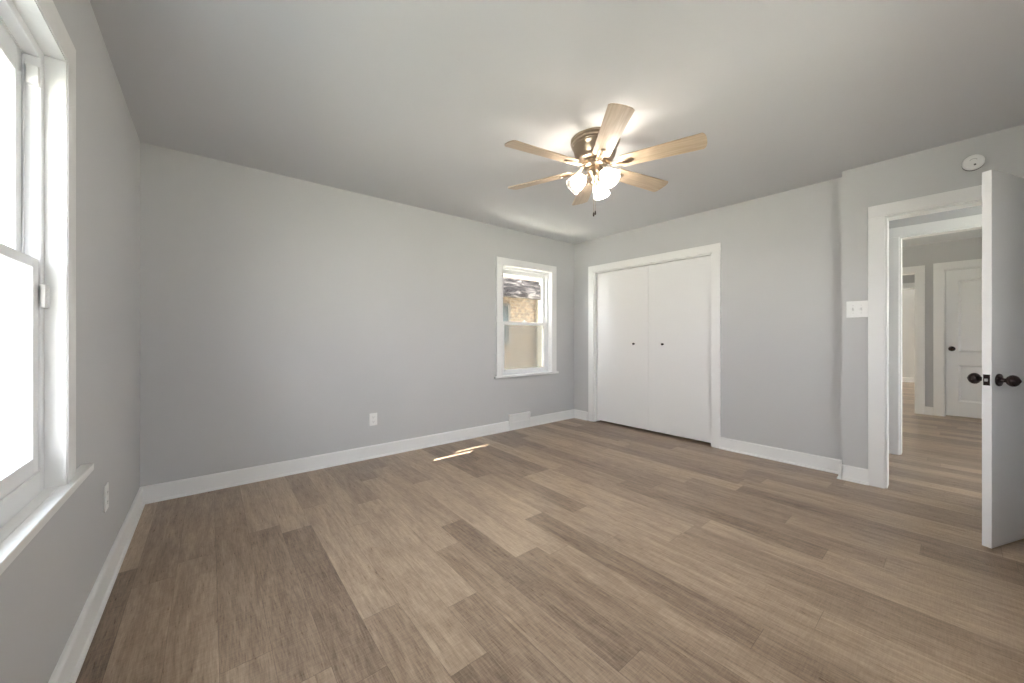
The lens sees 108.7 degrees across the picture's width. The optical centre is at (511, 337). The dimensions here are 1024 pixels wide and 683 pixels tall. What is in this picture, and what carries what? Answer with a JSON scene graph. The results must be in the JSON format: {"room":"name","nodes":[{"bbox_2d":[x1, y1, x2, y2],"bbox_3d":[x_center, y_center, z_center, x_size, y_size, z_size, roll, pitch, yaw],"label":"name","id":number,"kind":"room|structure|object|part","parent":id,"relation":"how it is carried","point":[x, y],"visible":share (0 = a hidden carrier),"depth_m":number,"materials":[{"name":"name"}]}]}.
{"room":"empty bedroom","nodes":[
{"label":"empty bedroom","id":0,"kind":"room"},
{"bbox_2d":[0,0,139,682],"bbox_3d":[-1.252,-0.102,0.848,0.130,2.440,4.600,0,0,-39],"label":"wall","id":1,"kind":"structure","parent":0,"point":[45,592],"depth_m":1.48,"materials":[{"name":"grey paint"}]},
{"bbox_2d":[0,0,93,578],"bbox_3d":[-1.164,-0.220,0.795,0.129,1.491,1.347,0,0,-39],"label":"window","id":2,"kind":"structure","parent":1,"relation":"in","point":[38,243],"depth_m":1.08,"materials":[{"name":"white paint"}]},
{"bbox_3d":[-1.199,-0.521,0.767,0.026,0.634,0.787,0,0,-39],"label":"sash","id":3,"kind":"part","parent":2,"relation":"part of","materials":[{"name":"white plastic"}]},
{"bbox_3d":[-1.175,0.081,0.786,0.026,0.631,0.787,0,0,-39],"label":"sash","id":4,"kind":"part","parent":2,"relation":"part of","materials":[{"name":"white plastic"}]},
{"bbox_3d":[-1.188,-0.202,0.775,0.068,1.329,0.846,0,0,-39],"label":"frame","id":5,"kind":"part","parent":2,"relation":"part of","materials":[{"name":"white plastic"}]},
{"bbox_2d":[26,63,39,86],"bbox_3d":[-1.418,-0.777,1.088,0.024,0.056,0.016,0,0,-39],"label":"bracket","id":6,"kind":"object","parent":2,"relation":"attached to","point":[32,71],"visible":1,"depth_m":1.08,"materials":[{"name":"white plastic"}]},
{"bbox_3d":[-1.133,-0.916,0.821,0.020,0.098,1.053,0,0,-39],"label":"head casing","id":7,"kind":"part","parent":2,"relation":"part of","materials":[{"name":"white paint"}]},
{"bbox_3d":[-1.434,-0.204,1.188,0.020,1.327,0.103,0,0,-39],"label":"casing","id":8,"kind":"part","parent":2,"relation":"part of","materials":[{"name":"white paint"}]},
{"bbox_2d":[48,487,144,682],"bbox_3d":[-1.185,1.060,0.891,0.028,0.116,4.117,0,0,-39],"label":"baseboard","id":9,"kind":"structure","parent":1,"relation":"attached to","point":[68,667],"depth_m":1.44,"materials":[{"name":"white paint"}]},
{"bbox_2d":[104,482,108,512],"bbox_3d":[-1.827,0.718,1.657,0.008,0.116,0.072,0,0,-39],"label":"wall outlet","id":10,"kind":"object","parent":1,"relation":"attached to","point":[106,487],"visible":1,"depth_m":1.65,"materials":[{"name":"white plastic"}]},
{"bbox_2d":[140,142,573,486],"bbox_3d":[-0.783,-0.102,3.936,4.515,2.440,0.130,0,0,-39],"label":"wall","id":11,"kind":"structure","parent":0,"point":[279,313],"depth_m":3.10,"materials":[{"name":"grey paint"}]},
{"bbox_2d":[142,409,573,503],"bbox_3d":[-0.806,1.060,3.816,4.328,0.116,0.028,0,0,-39],"label":"baseboard","id":12,"kind":"structure","parent":11,"relation":"attached to","point":[153,493],"depth_m":3.12,"materials":[{"name":"white paint"}]},
{"bbox_2d":[369,413,376,425],"bbox_3d":[-1.296,0.761,3.436,0.072,0.116,0.008,0,0,-39],"label":"wall outlet","id":13,"kind":"object","parent":11,"relation":"attached to","point":[372,416],"visible":1,"depth_m":3.43,"materials":[{"name":"white plastic"}]},
{"bbox_2d":[508,411,529,430],"bbox_3d":[0.094,1.021,4.535,0.334,0.191,0.030,0,0,-39],"label":"air vent","id":14,"kind":"object","parent":11,"relation":"in","point":[517,420],"visible":1,"depth_m":4.52,"materials":[{"name":"white metal"}]},
{"bbox_2d":[494,256,558,378],"bbox_3d":[0.170,-0.242,4.677,1.056,1.434,0.168,0,0,-39],"label":"window","id":15,"kind":"structure","parent":11,"relation":"in","point":[547,274],"depth_m":4.78,"materials":[{"name":"white paint"}]},
{"bbox_3d":[-0.148,-0.213,4.348,0.088,1.325,0.022,0,0,-39],"label":"casing","id":16,"kind":"part","parent":15,"relation":"part of","materials":[{"name":"white paint"}]},
{"bbox_3d":[0.139,-0.503,4.716,0.752,0.679,0.026,0,0,-39],"label":"sash","id":17,"kind":"part","parent":15,"relation":"part of","materials":[{"name":"white plastic"}]},
{"bbox_3d":[0.159,0.110,4.691,0.752,0.623,0.026,0,0,-39],"label":"sash","id":18,"kind":"part","parent":15,"relation":"part of","materials":[{"name":"white plastic"}]},
{"bbox_3d":[0.148,-0.211,4.705,0.819,1.327,0.068,0,0,-39],"label":"frame","id":19,"kind":"part","parent":15,"relation":"part of","materials":[{"name":"white plastic"}]},
{"bbox_3d":[0.206,-0.917,4.632,0.996,0.084,0.021,0,0,-39],"label":"head casing","id":20,"kind":"part","parent":15,"relation":"part of","materials":[{"name":"white paint"}]},
{"bbox_3d":[0.123,0.120,4.736,0.748,0.605,0.009,0,0,-39],"label":"screen frame","id":21,"kind":"part","parent":15,"relation":"part of","materials":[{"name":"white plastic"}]},
{"bbox_3d":[0.560,-0.213,4.916,0.088,1.325,0.021,0,0,-39],"label":"casing","id":22,"kind":"part","parent":15,"relation":"part of","materials":[{"name":"white paint"}]},
{"bbox_2d":[76,382,1023,682],"bbox_3d":[4.812,1.178,4.698,14.600,0.120,6.350,0,0,-39],"label":"floor","id":23,"kind":"structure","parent":0,"point":[573,550],"depth_m":1.74,"materials":[{"name":"brown wood"}]},
{"bbox_2d":[90,0,1023,243],"bbox_3d":[1.393,-1.372,1.849,5.700,0.100,6.290,0,0,-39],"label":"ceiling","id":24,"kind":"structure","parent":0,"point":[417,103],"depth_m":1.92,"materials":[{"name":"paint"}]},
{"bbox_2d":[505,103,706,216],"bbox_3d":[0.556,-1.061,2.459,1.312,0.522,1.273,0,0,-39],"label":"ceiling fan","id":25,"kind":"object","parent":24,"relation":"hanging from","point":[594,148],"visible":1,"depth_m":2.34,"materials":[{"name":"beige wood"}]},
{"bbox_3d":[0.202,-1.139,2.675,0.498,0.006,0.134,0,13,31],"label":"blade","id":26,"kind":"part","parent":25,"relation":"part of","materials":[{"name":"beige wood"}]},
{"bbox_3d":[0.192,-1.139,2.261,0.498,0.006,0.134,0,13,-29],"label":"blade","id":27,"kind":"part","parent":25,"relation":"part of","materials":[{"name":"brown wood"}]},
{"bbox_3d":[0.440,-1.040,2.455,0.101,0.118,0.118,-41,1,-2],"label":"lamp shade","id":28,"kind":"part","parent":25,"relation":"part of","materials":[{"name":"white glass"}]},
{"bbox_3d":[0.566,-1.139,2.873,0.134,0.006,0.498,-13,0,1],"label":"blade","id":29,"kind":"part","parent":25,"relation":"part of","materials":[{"name":"beige wood"}]},
{"bbox_3d":[0.536,-0.957,2.414,0.002,0.260,0.003,0,0,-39],"label":"pull chain","id":30,"kind":"part","parent":25,"relation":"part of","materials":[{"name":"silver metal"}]},
{"bbox_3d":[0.614,-1.040,2.559,0.118,0.118,0.101,0,-41,30],"label":"lamp shade","id":31,"kind":"part","parent":25,"relation":"part of","materials":[{"name":"white glass"}]},
{"bbox_3d":[0.613,-1.042,2.361,0.045,0.045,0.061,0,41,-30],"label":"light bulb","id":32,"kind":"part","parent":25,"relation":"part of","materials":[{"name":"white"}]},
{"bbox_3d":[0.614,-1.040,2.359,0.118,0.118,0.101,0,41,-30],"label":"lamp shade","id":33,"kind":"part","parent":25,"relation":"part of","materials":[{"name":"white glass"}]},
{"bbox_3d":[0.546,-1.139,2.045,0.134,0.006,0.498,13,0,1],"label":"blade","id":34,"kind":"part","parent":25,"relation":"part of","materials":[{"name":"beige wood"}]},
{"bbox_3d":[0.920,-1.139,2.658,0.498,0.006,0.134,0,-13,-29],"label":"blade","id":35,"kind":"part","parent":25,"relation":"part of","materials":[{"name":"brown wood"}]},
{"bbox_3d":[0.909,-1.139,2.243,0.498,0.006,0.134,0,-13,31],"label":"blade","id":36,"kind":"part","parent":25,"relation":"part of","materials":[{"name":"beige wood"}]},
{"bbox_2d":[574,177,841,459],"bbox_3d":[1.841,-0.102,4.136,0.120,2.440,2.868,0,0,-40],"label":"wall","id":37,"kind":"structure","parent":0,"point":[781,253],"depth_m":3.40,"materials":[{"name":"grey paint"}]},
{"bbox_2d":[597,266,647,429],"bbox_3d":[1.383,0.116,4.651,0.071,1.955,0.741,0,0,-39],"label":"door","id":38,"kind":"structure","parent":37,"relation":"in","point":[622,295],"depth_m":4.62,"materials":[{"name":"white paint"}]},
{"bbox_2d":[588,243,720,447],"bbox_3d":[1.619,0.078,4.383,0.139,2.080,1.653,0,0,-40],"label":"door frame","id":39,"kind":"structure","parent":37,"relation":"attached to","point":[714,250],"depth_m":4.01,"materials":[{"name":"white paint"}]},
{"bbox_3d":[1.065,0.120,4.942,0.020,1.995,0.085,0,0,-39],"label":"casing","id":40,"kind":"part","parent":39,"relation":"part of","materials":[{"name":"white paint"}]},
{"bbox_3d":[1.573,-0.920,4.344,0.018,0.085,1.653,0,0,-40],"label":"head casing","id":41,"kind":"part","parent":39,"relation":"part of","materials":[{"name":"white paint"}]},
{"bbox_3d":[2.080,0.120,3.747,0.020,1.995,0.085,0,0,-39],"label":"casing","id":42,"kind":"part","parent":39,"relation":"part of","materials":[{"name":"white paint"}]},
{"bbox_2d":[648,255,710,442],"bbox_3d":[1.849,0.116,4.091,0.068,1.955,0.710,0,0,-40],"label":"door","id":43,"kind":"structure","parent":37,"relation":"in","point":[679,292],"depth_m":4.07,"materials":[{"name":"white paint"}]},
{"bbox_2d":[574,409,841,473],"bbox_3d":[1.789,1.060,4.083,0.028,0.116,2.853,0,0,-40],"label":"baseboard","id":44,"kind":"structure","parent":37,"relation":"attached to","point":[817,462],"depth_m":3.34,"materials":[{"name":"white paint"}]},
{"bbox_2d":[902,289,914,377],"bbox_3d":[10.282,-0.127,9.160,0.120,2.490,6.100,0,0,-39],"label":"wall","id":45,"kind":"structure","parent":0,"point":[908,295],"depth_m":9.33,"materials":[{"name":"grey paint"}]},
{"bbox_2d":[902,377,914,381],"bbox_3d":[10.225,1.060,9.113,0.028,0.116,5.300,0,0,-39],"label":"baseboard","id":46,"kind":"structure","parent":45,"relation":"attached to","point":[904,379],"depth_m":9.33,"materials":[{"name":"white paint"}]},
{"bbox_2d":[902,274,914,282],"bbox_3d":[7.578,-0.127,6.938,0.120,2.490,6.100,0,0,-39],"label":"wall","id":47,"kind":"structure","parent":0,"point":[905,278],"depth_m":6.95,"materials":[{"name":"grey paint"}]},
{"bbox_2d":[902,283,914,289],"bbox_3d":[7.412,0.040,7.125,0.139,2.155,1.180,0,0,-39],"label":"door frame","id":48,"kind":"structure","parent":47,"relation":"attached to","point":[904,285],"depth_m":6.94,"materials":[{"name":"white paint"}]},
{"bbox_2d":[842,124,1023,468],"bbox_3d":[3.651,-0.102,1.798,0.120,2.440,3.042,0,0,-40],"label":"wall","id":49,"kind":"structure","parent":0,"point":[936,170],"depth_m":2.81,"materials":[{"name":"grey paint"}]},
{"bbox_2d":[837,462,868,485],"bbox_3d":[2.699,1.060,2.901,0.155,0.116,0.184,0,0,-39],"label":"baseboard","id":50,"kind":"structure","parent":49,"relation":"attached to","point":[845,472],"depth_m":2.85,"materials":[{"name":"white paint"}]},
{"bbox_2d":[846,300,867,317],"bbox_3d":[2.671,-0.223,2.845,0.020,0.126,0.124,0,0,-39],"label":"light switch","id":51,"kind":"object","parent":49,"relation":"attached to","point":[853,308],"visible":1,"depth_m":2.85,"materials":[{"name":"white plastic"}]},
{"bbox_2d":[962,154,984,170],"bbox_3d":[3.025,-1.150,2.410,0.044,0.097,0.097,0,0,-39],"label":"smoke detector","id":52,"kind":"object","parent":49,"relation":"attached to","point":[973,162],"visible":1,"depth_m":2.40,"materials":[{"name":"white plastic"}]},
{"bbox_2d":[889,205,981,236],"bbox_3d":[3.638,-0.127,3.701,0.120,2.490,6.100,0,0,-39],"label":"wall","id":53,"kind":"structure","parent":0,"point":[975,210],"depth_m":3.34,"materials":[{"name":"grey paint"}]},
{"bbox_2d":[889,214,981,454],"bbox_3d":[3.997,0.030,3.248,0.139,2.175,0.965,0,0,-39],"label":"door frame","id":54,"kind":"structure","parent":53,"relation":"attached to","point":[967,223],"depth_m":3.53,"materials":[{"name":"white paint"}]},
{"bbox_3d":[3.673,0.075,3.548,0.018,2.085,0.090,0,0,-39],"label":"casing","id":55,"kind":"part","parent":54,"relation":"part of","materials":[{"name":"white paint"}]},
{"bbox_3d":[3.950,-1.012,3.210,0.018,0.090,0.965,0,0,-39],"label":"head casing","id":56,"kind":"part","parent":54,"relation":"part of","materials":[{"name":"white paint"}]},
{"bbox_2d":[902,237,981,406],"bbox_3d":[5.948,-0.127,5.599,0.120,2.490,6.100,0,0,-39],"label":"wall","id":57,"kind":"structure","parent":0,"point":[927,255],"depth_m":5.34,"materials":[{"name":"grey paint"}]},
{"bbox_2d":[902,265,924,413],"bbox_3d":[5.788,0.027,5.778,0.139,2.181,0.942,0,0,-39],"label":"door frame","id":58,"kind":"structure","parent":57,"relation":"attached to","point":[920,270],"depth_m":5.41,"materials":[{"name":"white paint"}]},
{"bbox_3d":[5.742,-1.018,5.740,0.018,0.091,0.942,0,0,-39],"label":"head casing","id":59,"kind":"part","parent":58,"relation":"part of","materials":[{"name":"white paint"}]},
{"bbox_3d":[6.012,0.073,5.411,0.018,2.090,0.091,0,0,-39],"label":"casing","id":60,"kind":"part","parent":58,"relation":"part of","materials":[{"name":"white paint"}]},
{"bbox_2d":[925,406,932,414],"bbox_3d":[6.805,1.060,4.439,0.028,0.116,2.418,0,0,-39],"label":"baseboard","id":61,"kind":"structure","parent":57,"relation":"attached to","point":[928,410],"depth_m":5.34,"materials":[{"name":"white paint"}]},
{"bbox_2d":[933,259,981,415],"bbox_3d":[6.446,0.022,4.977,0.139,2.192,0.971,0,0,-39],"label":"door frame","id":62,"kind":"structure","parent":57,"relation":"attached to","point":[939,269],"depth_m":5.26,"materials":[{"name":"white paint"}]},
{"bbox_3d":[6.124,0.073,5.275,0.018,2.090,0.102,0,0,-39],"label":"casing","id":63,"kind":"part","parent":62,"relation":"part of","materials":[{"name":"white paint"}]},
{"bbox_3d":[6.400,-1.023,4.939,0.018,0.102,0.971,0,0,-39],"label":"head casing","id":64,"kind":"part","parent":62,"relation":"part of","materials":[{"name":"white paint"}]},
{"bbox_2d":[946,268,981,418],"bbox_3d":[6.406,0.070,4.945,0.112,2.055,0.737,0,0,-39],"label":"door","id":65,"kind":"structure","parent":57,"relation":"in","point":[963,286],"depth_m":5.13,"materials":[{"name":"white paint"}]},
{"bbox_2d":[902,229,981,246],"bbox_3d":[7.033,-1.427,6.484,8.899,0.110,6.290,0,0,-39],"label":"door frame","id":66,"kind":"structure","parent":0,"point":[972,233],"depth_m":5.07,"materials":[{"name":"paint"}]},
{"bbox_2d":[868,177,1023,488],"bbox_3d":[3.058,0.062,2.482,0.139,2.112,0.931,0,0,-40],"label":"door frame","id":67,"kind":"structure","parent":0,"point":[879,217],"depth_m":2.74,"materials":[{"name":"white paint"}]},
{"bbox_3d":[2.740,0.107,2.764,0.020,2.022,0.090,0,0,-39],"label":"casing","id":68,"kind":"part","parent":67,"relation":"part of","materials":[{"name":"white paint"}]},
{"bbox_3d":[3.012,-0.949,2.443,0.018,0.090,0.931,0,0,-40],"label":"head casing","id":69,"kind":"part","parent":67,"relation":"part of","materials":[{"name":"white paint"}]},
{"bbox_2d":[967,170,1023,548],"bbox_3d":[2.876,0.111,2.059,0.774,1.993,0.189,0,0,-17],"label":"door","id":70,"kind":"structure","parent":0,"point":[1002,379],"depth_m":1.97,"materials":[{"name":"white paint"}]},
{"bbox_3d":[2.559,0.223,2.021,0.068,0.068,0.077,0,0,-18],"label":"knob","id":71,"kind":"part","parent":70,"relation":"part of","materials":[{"name":"brown metal"}]},
{"bbox_3d":[2.516,0.223,1.948,0.002,0.058,0.024,0,0,-18],"label":"latch plate","id":72,"kind":"part","parent":70,"relation":"part of","materials":[{"name":"brown metal"}]},
{"bbox_3d":[2.593,0.223,1.914,0.068,0.068,0.077,0,0,-18],"label":"knob","id":73,"kind":"part","parent":70,"relation":"part of","materials":[{"name":"brown metal"}]},
{"label":"outside","id":74,"kind":"structure","parent":0,"visible":0},
{"bbox_3d":[0.000,1.818,0.000,60.000,0.100,50.000,0,0,-39],"label":"ground","id":75,"kind":"structure","parent":74,"visible":0},
{"bbox_2d":[503,274,541,369],"bbox_3d":[-1.870,-1.357,10.940,15.000,6.250,6.720,0,0,-39],"label":"neighbor house","id":76,"kind":"structure","parent":75,"relation":"on","point":[521,295],"depth_m":9.17,"materials":[{"name":"beige brick"}]},
{"bbox_3d":[-0.329,-0.332,8.757,0.590,0.880,0.010,0,0,-39],"label":"pane","id":77,"kind":"part","parent":76,"relation":"part of","materials":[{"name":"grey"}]}
]}

